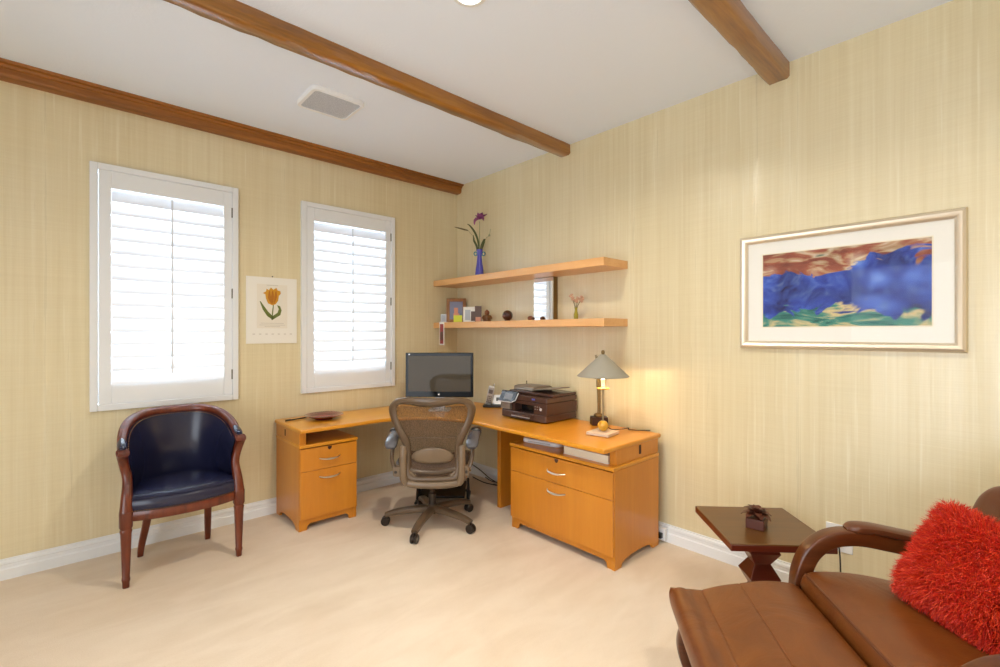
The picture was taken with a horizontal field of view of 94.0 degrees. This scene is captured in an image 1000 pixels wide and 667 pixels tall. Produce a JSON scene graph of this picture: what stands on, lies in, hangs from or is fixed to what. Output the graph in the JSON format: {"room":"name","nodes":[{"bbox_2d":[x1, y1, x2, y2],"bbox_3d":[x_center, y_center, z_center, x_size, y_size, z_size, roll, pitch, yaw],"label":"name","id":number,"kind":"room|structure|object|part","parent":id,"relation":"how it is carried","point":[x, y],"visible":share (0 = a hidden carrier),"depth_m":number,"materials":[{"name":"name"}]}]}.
{"room":"office","nodes":[
{"label":"office","id":0,"kind":"room"},
{"bbox_2d":[0,80,456,558],"bbox_3d":[-2.450,-0.059,3.467,5.220,3.117,0.160,0,0,-43],"label":"wall","id":1,"kind":"structure","parent":0,"point":[61,479],"depth_m":3.15,"materials":[{"name":"fabric"}]},
{"bbox_2d":[89,161,237,411],"bbox_3d":[-2.436,-0.305,3.430,0.883,1.664,0.157,0,0,-43],"label":"window","id":2,"kind":"structure","parent":1,"relation":"in","point":[174,332],"depth_m":3.35,"materials":[{"name":"white paint"}]},
{"bbox_3d":[-2.378,-0.332,3.383,0.012,1.261,0.010,0,0,-43],"label":"tilt rod","id":3,"kind":"part","parent":2,"relation":"part of","materials":[{"name":"white paint"}]},
{"bbox_2d":[0,471,400,580],"bbox_3d":[-2.330,1.438,3.455,5.060,0.124,0.022,0,0,-43],"label":"baseboard","id":4,"kind":"structure","parent":1,"relation":"attached to","point":[33,562],"depth_m":3.25,"materials":[{"name":"white paint"}]},
{"bbox_2d":[0,58,463,194],"bbox_3d":[-2.295,-1.573,3.417,5.060,0.089,0.124,0,0,-43],"label":"ceiling beam","id":5,"kind":"structure","parent":1,"relation":"attached to","point":[13,72],"depth_m":3.44,"materials":[{"name":"brown wood"}]},
{"bbox_2d":[246,276,296,343],"bbox_3d":[-1.888,-0.190,3.864,0.392,0.559,0.019,0,0,-43],"label":"calendar","id":6,"kind":"object","parent":1,"relation":"attached to","point":[271,303],"visible":1,"depth_m":3.85,"materials":[{"name":"white paper"}]},
{"bbox_3d":[-1.886,-0.216,3.862,0.236,0.362,0.001,0,0,-43],"label":"print panel","id":7,"kind":"part","parent":6,"relation":"part of","materials":[{"name":"beige paper"}]},
{"bbox_2d":[301,201,394,393],"bbox_3d":[-1.420,-0.305,4.366,0.905,1.664,0.157,0,0,-43],"label":"window","id":8,"kind":"structure","parent":1,"relation":"in","point":[351,345],"depth_m":4.30,"materials":[{"name":"white paint"}]},
{"bbox_3d":[-1.363,-0.332,4.319,0.012,1.261,0.010,0,0,-43],"label":"tilt rod","id":9,"kind":"part","parent":8,"relation":"part of","materials":[{"name":"white paint"}]},
{"bbox_2d":[0,473,746,666],"bbox_3d":[-0.293,1.560,1.247,5.380,0.120,6.350,0,0,-43],"label":"floor","id":10,"kind":"structure","parent":0,"point":[340,591],"depth_m":2.63,"materials":[{"name":"beige carpet"}]},
{"bbox_2d":[116,404,245,588],"bbox_3d":[-2.108,1.007,3.083,0.698,0.996,0.572,0,0,-43],"label":"armchair","id":11,"kind":"object","parent":10,"relation":"on","point":[172,460],"visible":1,"depth_m":3.11,"materials":[{"name":"blue leather"}]},
{"bbox_3d":[-2.220,0.881,2.753,0.082,0.386,0.115,0,0,-43],"label":"arm post","id":12,"kind":"part","parent":11,"relation":"part of","materials":[{"name":"brown wood"}]},
{"bbox_3d":[-2.199,1.278,2.740,0.066,0.445,0.066,0,0,-43],"label":"leg","id":13,"kind":"part","parent":11,"relation":"part of","materials":[{"name":"brown wood"}]},
{"bbox_3d":[-2.369,1.286,3.107,0.133,0.438,0.067,0,0,6],"label":"leg","id":14,"kind":"part","parent":11,"relation":"part of","materials":[{"name":"brown wood"}]},
{"bbox_3d":[-2.154,0.624,3.127,0.668,0.223,0.431,0,0,-43],"label":"rail","id":15,"kind":"part","parent":11,"relation":"part of","materials":[{"name":"brown wood"}]},
{"bbox_3d":[-2.156,0.609,3.129,0.668,0.200,0.425,0,0,-43],"label":"rail moulding","id":16,"kind":"part","parent":11,"relation":"part of","materials":[{"name":"brown wood"}]},
{"bbox_3d":[-2.101,1.087,3.069,0.623,0.055,0.518,0,0,-43],"label":"seat rail","id":17,"kind":"part","parent":11,"relation":"part of","materials":[{"name":"brown wood"}]},
{"bbox_2d":[132,469,234,511],"bbox_3d":[-2.101,1.006,3.069,0.623,0.113,0.514,0,0,-43],"label":"seat cushion","id":18,"kind":"object","parent":11,"relation":"on","point":[156,490],"depth_m":2.95,"materials":[{"name":"blue leather"}]},
{"bbox_3d":[-2.111,1.286,3.355,0.060,0.437,0.118,0,0,-43],"label":"leg","id":19,"kind":"part","parent":11,"relation":"part of","materials":[{"name":"brown wood"}]},
{"bbox_3d":[-1.767,0.881,3.153,0.082,0.386,0.115,0,0,-43],"label":"arm post","id":20,"kind":"part","parent":11,"relation":"part of","materials":[{"name":"brown wood"}]},
{"bbox_3d":[-1.755,1.278,3.131,0.066,0.445,0.066,0,0,-43],"label":"leg","id":21,"kind":"part","parent":11,"relation":"part of","materials":[{"name":"brown wood"}]},
{"bbox_2d":[276,429,357,531],"bbox_3d":[-1.497,1.174,3.817,0.463,0.652,0.577,0,0,-43],"label":"file cabinet","id":22,"kind":"object","parent":10,"relation":"on","point":[316,480],"visible":0.96,"depth_m":3.65,"materials":[{"name":"orange wood"}]},
{"bbox_3d":[-1.509,0.860,3.829,0.463,0.024,0.543,0,0,-43],"label":"panel","id":23,"kind":"part","parent":22,"relation":"part of","materials":[{"name":"orange wood"}]},
{"bbox_3d":[-1.335,0.965,3.642,0.447,0.170,0.024,0,0,-43],"label":"drawer","id":24,"kind":"part","parent":22,"relation":"part of","materials":[{"name":"orange wood"}]},
{"bbox_3d":[-1.335,1.232,3.642,0.447,0.356,0.024,0,0,-43],"label":"drawer","id":25,"kind":"part","parent":22,"relation":"part of","materials":[{"name":"orange wood"}]},
{"bbox_3d":[-1.314,0.973,3.618,0.169,0.021,0.038,0,0,-43],"label":"handle","id":26,"kind":"part","parent":22,"relation":"part of","materials":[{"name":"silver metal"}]},
{"bbox_3d":[-1.314,1.113,3.618,0.169,0.021,0.038,0,0,-43],"label":"handle","id":27,"kind":"part","parent":22,"relation":"part of","materials":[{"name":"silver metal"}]},
{"bbox_2d":[381,397,481,543],"bbox_3d":[-0.536,0.983,3.657,0.776,1.032,0.758,0,0,-1],"label":"office chair","id":28,"kind":"object","parent":10,"relation":"on","point":[433,455],"visible":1,"depth_m":3.42,"materials":[{"name":"brown plastic"}]},
{"bbox_3d":[-0.800,0.935,3.492,0.052,0.206,0.143,0,0,-21],"label":"post","id":29,"kind":"part","parent":28,"relation":"part of","materials":[{"name":"brown plastic"}]},
{"bbox_3d":[-0.729,1.396,3.647,0.338,0.085,0.072,0,0,-6],"label":"leg","id":30,"kind":"part","parent":28,"relation":"part of","materials":[{"name":"brown plastic"}]},
{"bbox_3d":[-0.574,1.396,3.472,0.072,0.085,0.338,0,0,12],"label":"leg","id":31,"kind":"part","parent":28,"relation":"part of","materials":[{"name":"brown plastic"}]},
{"bbox_3d":[-0.612,1.396,3.848,0.072,0.085,0.338,0,0,-24],"label":"leg","id":32,"kind":"part","parent":28,"relation":"part of","materials":[{"name":"brown plastic"}]},
{"bbox_3d":[-0.496,0.785,3.396,0.635,0.637,0.173,0,0,-1],"label":"frame","id":33,"kind":"part","parent":28,"relation":"part of","materials":[{"name":"brown plastic"}]},
{"bbox_3d":[-0.512,1.012,3.701,0.566,0.098,0.524,0,0,-1],"label":"seat frame","id":34,"kind":"part","parent":28,"relation":"part of","materials":[{"name":"brown plastic"}]},
{"bbox_3d":[-0.360,1.396,3.566,0.338,0.085,0.072,0,0,30],"label":"leg","id":35,"kind":"part","parent":28,"relation":"part of","materials":[{"name":"brown plastic"}]},
{"bbox_3d":[-0.383,1.396,3.798,0.338,0.085,0.072,0,0,-42],"label":"leg","id":36,"kind":"part","parent":28,"relation":"part of","materials":[{"name":"brown plastic"}]},
{"bbox_3d":[-0.216,0.935,3.503,0.061,0.203,0.137,0,0,19],"label":"post","id":37,"kind":"part","parent":28,"relation":"part of","materials":[{"name":"brown plastic"}]},
{"bbox_2d":[414,478,470,504],"bbox_3d":[-0.510,1.403,4.210,0.478,0.197,0.300,0,0,0],"label":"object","id":38,"kind":"object","parent":10,"relation":"on","point":[455,492],"visible":0.64,"depth_m":4.14,"materials":[{"name":"black plastic"}]},
{"bbox_3d":[-0.734,1.403,4.210,0.030,0.197,0.300,0,0,0],"label":"post","id":39,"kind":"part","parent":38,"relation":"part of","materials":[{"name":"black plastic"}]},
{"bbox_3d":[-0.286,1.403,4.210,0.030,0.197,0.300,0,0,0],"label":"post","id":40,"kind":"part","parent":38,"relation":"part of","materials":[{"name":"black plastic"}]},
{"bbox_2d":[275,401,660,507],"bbox_3d":[-0.356,1.110,3.605,1.875,0.780,2.453,0,0,-43],"label":"desk","id":41,"kind":"object","parent":10,"relation":"on","point":[626,446],"visible":0.7,"depth_m":3.61,"materials":[{"name":"orange wood"}]},
{"bbox_3d":[-1.665,0.799,3.704,0.050,0.098,0.533,0,0,-43],"label":"panel","id":42,"kind":"part","parent":41,"relation":"part of","materials":[{"name":"orange wood"}]},
{"bbox_2d":[304,411,342,419],"bbox_3d":[-1.470,0.701,3.895,0.306,0.038,0.306,0,0,-43],"label":"decorative plate","id":43,"kind":"object","parent":41,"relation":"on","point":[323,415],"visible":1,"depth_m":3.94,"materials":[{"name":"red ceramic"}]},
{"bbox_2d":[406,353,473,397],"bbox_3d":[-0.557,0.454,4.330,0.624,0.533,0.180,0,0,1],"label":"monitor","id":44,"kind":"object","parent":41,"relation":"on","point":[437,375],"visible":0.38,"depth_m":4.29,"materials":[{"name":"black plastic"}]},
{"bbox_2d":[275,401,660,453],"bbox_3d":[-0.360,0.735,3.595,1.855,0.030,2.443,0,0,-43],"label":"countertop","id":45,"kind":"structure","parent":41,"relation":"on","point":[569,432],"depth_m":3.57,"materials":[{"name":"orange wood"}]},
{"bbox_2d":[483,384,500,407],"bbox_3d":[-0.059,0.604,4.514,0.207,0.232,0.138,0,0,6],"label":"cordless phone","id":46,"kind":"object","parent":41,"relation":"on","point":[495,403],"visible":0.79,"depth_m":4.48,"materials":[{"name":"black plastic"}]},
{"bbox_3d":[0.145,1.125,4.135,0.420,0.750,0.042,0,0,-43],"label":"support panel","id":47,"kind":"part","parent":41,"relation":"part of","materials":[{"name":"orange wood"}]},
{"bbox_2d":[498,381,576,423],"bbox_3d":[0.309,0.574,3.942,0.445,0.280,0.515,0,0,-43],"label":"printer","id":48,"kind":"object","parent":41,"relation":"on","point":[545,404],"visible":1,"depth_m":3.83,"materials":[{"name":"brown plastic"}]},
{"bbox_3d":[0.054,0.613,3.976,0.026,0.068,0.112,0,0,-43],"label":"card panel","id":49,"kind":"part","parent":48,"relation":"part of","materials":[{"name":"brown"}]},
{"bbox_3d":[0.072,0.540,3.942,0.059,0.093,0.194,0,0,-43],"label":"control panel","id":50,"kind":"part","parent":48,"relation":"part of","materials":[{"name":"silver plastic"}]},
{"bbox_2d":[509,413,532,417],"bbox_3d":[0.179,0.674,3.808,0.070,0.008,0.231,0,0,-43],"label":"tray","id":51,"kind":"object","parent":48,"relation":"on","point":[520,415],"depth_m":3.80,"materials":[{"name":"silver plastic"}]},
{"bbox_3d":[0.360,0.508,3.989,0.302,0.023,0.504,0,0,-43],"label":"lid","id":52,"kind":"part","parent":48,"relation":"part of","materials":[{"name":"brown plastic"}]},
{"bbox_2d":[531,387,569,389],"bbox_3d":[0.424,0.471,3.917,0.220,0.031,0.235,0,0,-43],"label":"tray","id":53,"kind":"object","parent":48,"relation":"on","point":[532,388],"depth_m":3.90,"materials":[{"name":"brown"}]},
{"bbox_2d":[590,355,607,425],"bbox_3d":[0.773,0.447,3.638,0.124,0.546,0.090,0,0,0],"label":"lamp base","id":54,"kind":"object","parent":41,"relation":"on","point":[597,417],"visible":0.54,"depth_m":3.63,"materials":[{"name":"brown metal"}]},
{"bbox_2d":[577,350,649,437],"bbox_3d":[0.788,0.420,3.346,0.529,0.595,0.364,0,0,-43],"label":"table lamp","id":55,"kind":"object","parent":41,"relation":"on","point":[602,367],"visible":1,"depth_m":3.23,"materials":[{"name":"beige fabric"}]},
{"bbox_3d":[0.727,0.513,3.290,0.018,0.223,0.018,0,0,-43],"label":"stem","id":56,"kind":"part","parent":55,"relation":"part of","materials":[{"name":"grey metal"}]},
{"bbox_3d":[0.727,0.232,3.290,0.364,0.156,0.364,0,0,-43],"label":"lamp shade","id":57,"kind":"part","parent":55,"relation":"part of","materials":[{"name":"beige fabric"}]},
{"bbox_3d":[0.934,0.702,3.407,0.322,0.031,0.056,0,0,-6],"label":"cord","id":58,"kind":"part","parent":55,"relation":"part of","materials":[{"name":"black plastic"}]},
{"bbox_3d":[0.913,0.799,3.151,0.525,0.098,0.050,0,0,-43],"label":"panel","id":59,"kind":"part","parent":41,"relation":"part of","materials":[{"name":"orange wood"}]},
{"bbox_2d":[472,464,496,485],"bbox_3d":[-0.059,1.158,4.591,0.110,0.676,0.873,0,0,-43],"label":"power cable","id":60,"kind":"object","parent":10,"relation":"on","point":[491,480],"visible":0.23,"depth_m":4.66,"materials":[{"name":"black plastic"}]},
{"bbox_2d":[510,440,658,570],"bbox_3d":[0.586,1.174,3.430,0.602,0.652,0.935,0,0,-43],"label":"file cabinet","id":61,"kind":"object","parent":10,"relation":"on","point":[608,512],"visible":0.91,"depth_m":3.15,"materials":[{"name":"orange wood"}]},
{"bbox_2d":[523,437,564,447],"bbox_3d":[0.376,0.829,3.608,0.340,0.038,0.276,0,0,39],"label":"router","id":62,"kind":"object","parent":61,"relation":"on","point":[525,439],"visible":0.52,"depth_m":3.50,"materials":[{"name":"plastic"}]},
{"bbox_3d":[0.379,0.977,3.239,0.038,0.021,0.169,0,0,-43],"label":"handle","id":63,"kind":"part","parent":61,"relation":"part of","materials":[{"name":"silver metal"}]},
{"bbox_3d":[0.379,1.117,3.239,0.038,0.021,0.169,0,0,-43],"label":"handle","id":64,"kind":"part","parent":61,"relation":"part of","materials":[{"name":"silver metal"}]},
{"bbox_3d":[0.402,0.967,3.260,0.024,0.174,0.919,0,0,-43],"label":"drawer","id":65,"kind":"part","parent":61,"relation":"part of","materials":[{"name":"orange wood"}]},
{"bbox_3d":[0.402,1.234,3.260,0.024,0.352,0.919,0,0,-43],"label":"drawer","id":66,"kind":"part","parent":61,"relation":"part of","materials":[{"name":"orange wood"}]},
{"bbox_3d":[0.599,0.860,3.442,0.568,0.024,0.935,0,0,-43],"label":"panel","id":67,"kind":"part","parent":61,"relation":"part of","materials":[{"name":"orange wood"}]},
{"bbox_2d":[563,446,609,463],"bbox_3d":[0.664,0.821,3.218,0.260,0.054,0.370,0,0,-43],"label":"book","id":68,"kind":"object","parent":61,"relation":"on","point":[602,458],"visible":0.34,"depth_m":3.11,"materials":[{"name":"white paper"}]},
{"bbox_2d":[695,506,837,581],"bbox_3d":[1.352,1.250,2.432,0.484,0.500,0.484,0,0,4],"label":"side table","id":69,"kind":"object","parent":10,"relation":"on","point":[784,533],"visible":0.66,"depth_m":2.37,"materials":[{"name":"brown wood"}]},
{"bbox_2d":[741,504,771,531],"bbox_3d":[1.324,0.947,2.403,0.139,0.105,0.137,0,0,39],"label":"decorative box","id":70,"kind":"object","parent":69,"relation":"on","point":[757,518],"visible":1,"depth_m":2.37,"materials":[{"name":"brown wood"}]},
{"bbox_2d":[669,486,999,666],"bbox_3d":[1.367,0.991,1.578,1.384,1.035,0.889,0,0,9],"label":"recliner","id":71,"kind":"object","parent":10,"relation":"on","point":[820,618],"visible":0.81,"depth_m":1.70,"materials":[{"name":"leather"}]},
{"bbox_2d":[669,581,867,666],"bbox_3d":[0.949,1.136,1.671,0.531,0.175,0.680,0,0,9],"label":"cushion","id":72,"kind":"object","parent":71,"relation":"on","point":[755,623],"depth_m":1.70,"materials":[{"name":"leather"}]},
{"bbox_3d":[1.548,1.168,1.956,0.606,0.681,0.069,0,0,10],"label":"bentwood arm","id":73,"kind":"part","parent":71,"relation":"part of","materials":[{"name":"brown wood"}]},
{"bbox_2d":[800,571,989,666],"bbox_3d":[1.501,1.067,1.578,0.598,0.163,0.680,0,0,9],"label":"seat cushion","id":74,"kind":"object","parent":71,"relation":"on","point":[883,630],"depth_m":1.59,"materials":[{"name":"leather"}]},
{"bbox_2d":[886,498,999,654],"bbox_3d":[1.631,0.839,1.585,0.334,0.456,0.479,0,0,-8],"label":"shaggy pillow","id":75,"kind":"object","parent":71,"relation":"on","point":[950,571],"visible":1,"depth_m":1.59,"materials":[{"name":"red fabric"}]},
{"bbox_3d":[1.415,1.168,1.162,0.606,0.681,0.069,0,0,9],"label":"bentwood arm","id":76,"kind":"part","parent":71,"relation":"part of","materials":[{"name":"brown wood"}]},
{"bbox_2d":[972,486,999,523],"bbox_3d":[1.810,0.830,1.516,0.308,0.485,0.660,0,0,9],"label":"backrest cushion","id":77,"kind":"object","parent":71,"relation":"on","point":[988,502],"depth_m":1.77,"materials":[{"name":"brown leather"}]},
{"bbox_2d":[0,0,952,183],"bbox_3d":[-0.293,-1.677,1.247,5.380,0.120,6.350,0,0,-43],"label":"ceiling","id":78,"kind":"structure","parent":0,"point":[568,71],"depth_m":2.72,"materials":[{"name":"white paint"}]},
{"bbox_2d":[297,85,363,120],"bbox_3d":[-1.189,-1.604,3.273,0.370,0.026,0.340,0,0,-43],"label":"ceiling speaker","id":79,"kind":"object","parent":78,"relation":"attached to","point":[317,98],"visible":1,"depth_m":3.24,"materials":[{"name":"white plastic"}]},
{"bbox_2d":[301,91,359,118],"bbox_3d":[-1.189,-1.599,3.273,0.320,0.008,0.290,0,0,-43],"label":"grille","id":80,"kind":"object","parent":79,"relation":"attached to","point":[326,103],"depth_m":3.26,"materials":[{"name":"grey metal"}]},
{"bbox_2d":[164,0,569,156],"bbox_3d":[-1.294,-1.577,2.332,5.060,0.099,0.120,0,0,-43],"label":"ceiling beam","id":81,"kind":"structure","parent":78,"relation":"attached to","point":[236,15],"depth_m":2.70,"materials":[{"name":"brown wood"}]},
{"bbox_2d":[454,0,484,6],"bbox_3d":[-0.147,-1.612,2.224,0.170,0.010,0.170,0,0,-43],"label":"recessed light","id":82,"kind":"object","parent":78,"relation":"in","point":[466,3],"visible":1,"depth_m":2.27,"materials":[{"name":"white paint"}]},
{"bbox_2d":[688,0,789,84],"bbox_3d":[-0.170,-1.573,1.113,5.060,0.108,0.125,0,0,-43],"label":"ceiling beam","id":83,"kind":"structure","parent":78,"relation":"attached to","point":[731,19],"depth_m":2.42,"materials":[{"name":"brown wood"}]},
{"bbox_2d":[457,0,999,580],"bbox_3d":[1.625,-0.059,3.016,0.160,3.117,6.350,0,0,-43],"label":"wall","id":84,"kind":"structure","parent":0,"point":[902,117],"depth_m":2.88,"materials":[{"name":"paint"}]},
{"bbox_2d":[434,257,627,287],"bbox_3d":[0.138,-0.520,4.278,0.315,0.060,2.156,0,0,-43],"label":"wall shelf","id":85,"kind":"object","parent":84,"relation":"attached to","point":[600,264],"visible":1,"depth_m":3.94,"materials":[{"name":"brown wood"}]},
{"bbox_2d":[473,249,485,274],"bbox_3d":[-0.205,-0.692,4.677,0.092,0.283,0.092,0,0,-43],"label":"bud vase","id":86,"kind":"object","parent":85,"relation":"on","point":[479,266],"visible":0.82,"depth_m":4.65,"materials":[{"name":"blue glass"}]},
{"bbox_2d":[455,212,490,248],"bbox_3d":[-0.273,-0.944,4.697,0.356,0.508,0.121,0,0,16],"label":"flower","id":87,"kind":"object","parent":86,"relation":"in","point":[478,216],"visible":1,"depth_m":4.67,"materials":[{"name":"green plant"}]},
{"bbox_2d":[434,318,627,327],"bbox_3d":[0.138,-0.075,4.278,0.315,0.059,2.156,0,0,-43],"label":"wall shelf","id":88,"kind":"object","parent":84,"relation":"attached to","point":[589,322],"visible":1,"depth_m":3.82,"materials":[{"name":"brown wood"}]},
{"bbox_2d":[439,322,443,344],"bbox_3d":[-0.587,0.010,4.865,0.056,0.240,0.084,0,0,-43],"label":"photo strip","id":89,"kind":"object","parent":88,"relation":"hanging from","point":[441,324],"visible":0.97,"depth_m":4.85,"materials":[{"name":"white paper"}]},
{"bbox_2d":[440,324,442,343],"bbox_3d":[-0.607,0.015,4.847,0.001,0.205,0.060,0,0,-43],"label":"picture","id":90,"kind":"object","parent":89,"relation":"attached to","point":[441,325],"depth_m":4.85,"materials":[{"name":"red paper"}]},
{"bbox_2d":[441,314,445,321],"bbox_3d":[-0.603,-0.151,4.983,0.060,0.092,0.015,0,0,0],"label":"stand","id":91,"kind":"object","parent":88,"relation":"on","point":[443,316],"visible":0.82,"depth_m":4.98,"materials":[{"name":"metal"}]},
{"bbox_2d":[446,298,465,321],"bbox_3d":[-0.470,-0.236,5.001,0.210,0.262,0.045,0,0,0],"label":"framed photo","id":92,"kind":"object","parent":88,"relation":"on","point":[454,306],"visible":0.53,"depth_m":5.00,"materials":[{"name":"brown wood"}]},
{"bbox_2d":[454,315,461,321],"bbox_3d":[-0.429,-0.140,4.747,0.086,0.070,0.009,0,0,0],"label":"sticky note","id":93,"kind":"object","parent":88,"relation":"on","point":[457,318],"visible":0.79,"depth_m":4.75,"materials":[{"name":"yellow paper"}]},
{"bbox_2d":[463,307,474,321],"bbox_3d":[-0.306,-0.182,4.730,0.134,0.155,0.022,0,0,0],"label":"photo card","id":94,"kind":"object","parent":88,"relation":"on","point":[468,312],"visible":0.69,"depth_m":4.73,"materials":[{"name":"white paper"}]},
{"bbox_2d":[475,306,481,321],"bbox_3d":[-0.218,-0.185,4.671,0.067,0.160,0.025,0,0,0],"label":"photo board","id":95,"kind":"object","parent":88,"relation":"on","point":[478,309],"visible":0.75,"depth_m":4.67,"materials":[{"name":"brown"}]},
{"bbox_2d":[482,310,491,320],"bbox_3d":[-0.127,-0.166,4.561,0.101,0.121,0.084,0,0,0],"label":"figurine","id":96,"kind":"object","parent":88,"relation":"on","point":[486,317],"visible":0.94,"depth_m":4.54,"materials":[{"name":"brown wood"}]},
{"bbox_2d":[502,310,512,320],"bbox_3d":[0.070,-0.158,4.378,0.100,0.105,0.100,0,0,0],"label":"sphere","id":97,"kind":"object","parent":88,"relation":"on","point":[507,315],"visible":0.96,"depth_m":4.34,"materials":[{"name":"brown wood"}]},
{"bbox_2d":[534,277,557,319],"bbox_3d":[0.409,-0.297,4.173,0.059,0.384,0.230,0,0,-43],"label":"mirror","id":98,"kind":"object","parent":88,"relation":"on","point":[545,289],"visible":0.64,"depth_m":4.13,"materials":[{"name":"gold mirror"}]},
{"bbox_2d":[574,307,577,318],"bbox_3d":[0.617,-0.154,3.785,0.038,0.098,0.037,0,0,0],"label":"vase","id":99,"kind":"object","parent":88,"relation":"on","point":[575,312],"visible":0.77,"depth_m":3.77,"materials":[{"name":"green glass"}]},
{"bbox_2d":[569,293,583,306],"bbox_3d":[0.620,-0.241,3.785,0.126,0.153,0.042,0,0,0],"label":"flower sprig","id":100,"kind":"object","parent":99,"relation":"in","point":[581,298],"visible":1,"depth_m":3.77,"materials":[{"name":"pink plant"}]},
{"bbox_2d":[469,462,816,582],"bbox_3d":[1.566,1.438,2.947,0.022,0.124,6.008,0,0,-43],"label":"baseboard","id":101,"kind":"structure","parent":84,"relation":"attached to","point":[716,549],"depth_m":3.15,"materials":[{"name":"white paint"}]},
{"bbox_2d":[659,526,666,540],"bbox_3d":[1.150,1.438,3.326,0.075,0.085,0.060,0,0,-43],"label":"wall outlet","id":102,"kind":"object","parent":101,"relation":"attached to","point":[662,530],"visible":0.65,"depth_m":3.31,"materials":[{"name":"white plastic"}]},
{"bbox_2d":[826,521,842,527],"bbox_3d":[1.869,1.073,2.595,0.054,0.034,0.073,0,0,-43],"label":"wall outlet","id":103,"kind":"object","parent":84,"relation":"attached to","point":[828,524],"depth_m":2.63,"materials":[{"name":"white plastic"}]},
{"bbox_3d":[1.894,1.147,2.602,0.007,0.150,0.124,0,0,-43],"label":"plate","id":104,"kind":"part","parent":103,"relation":"part of","materials":[{"name":"white plastic"}]},
{"bbox_2d":[838,546,852,571],"bbox_3d":[1.903,1.233,2.558,0.054,0.155,0.062,0,0,-43],"label":"wall outlet","id":105,"kind":"object","parent":84,"relation":"attached to","point":[848,549],"depth_m":2.56,"materials":[{"name":"white plastic"}]},
{"bbox_3d":[1.876,1.328,2.573,0.015,0.308,0.043,0,0,20],"label":"cord","id":106,"kind":"part","parent":105,"relation":"part of","materials":[{"name":"black plastic"}]},
{"bbox_2d":[740,207,967,352],"bbox_3d":[1.879,-0.250,2.594,0.040,0.696,1.026,0,0,-43],"label":"framed picture","id":107,"kind":"object","parent":84,"relation":"attached to","point":[900,283],"visible":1,"depth_m":2.52,"materials":[{"name":"paper"}]},
{"bbox_2d":[763,237,931,326],"bbox_3d":[1.887,-0.256,2.599,0.002,0.441,0.768,0,0,-43],"label":"print","id":108,"kind":"object","parent":107,"relation":"attached to","point":[884,282],"depth_m":2.55}
]}

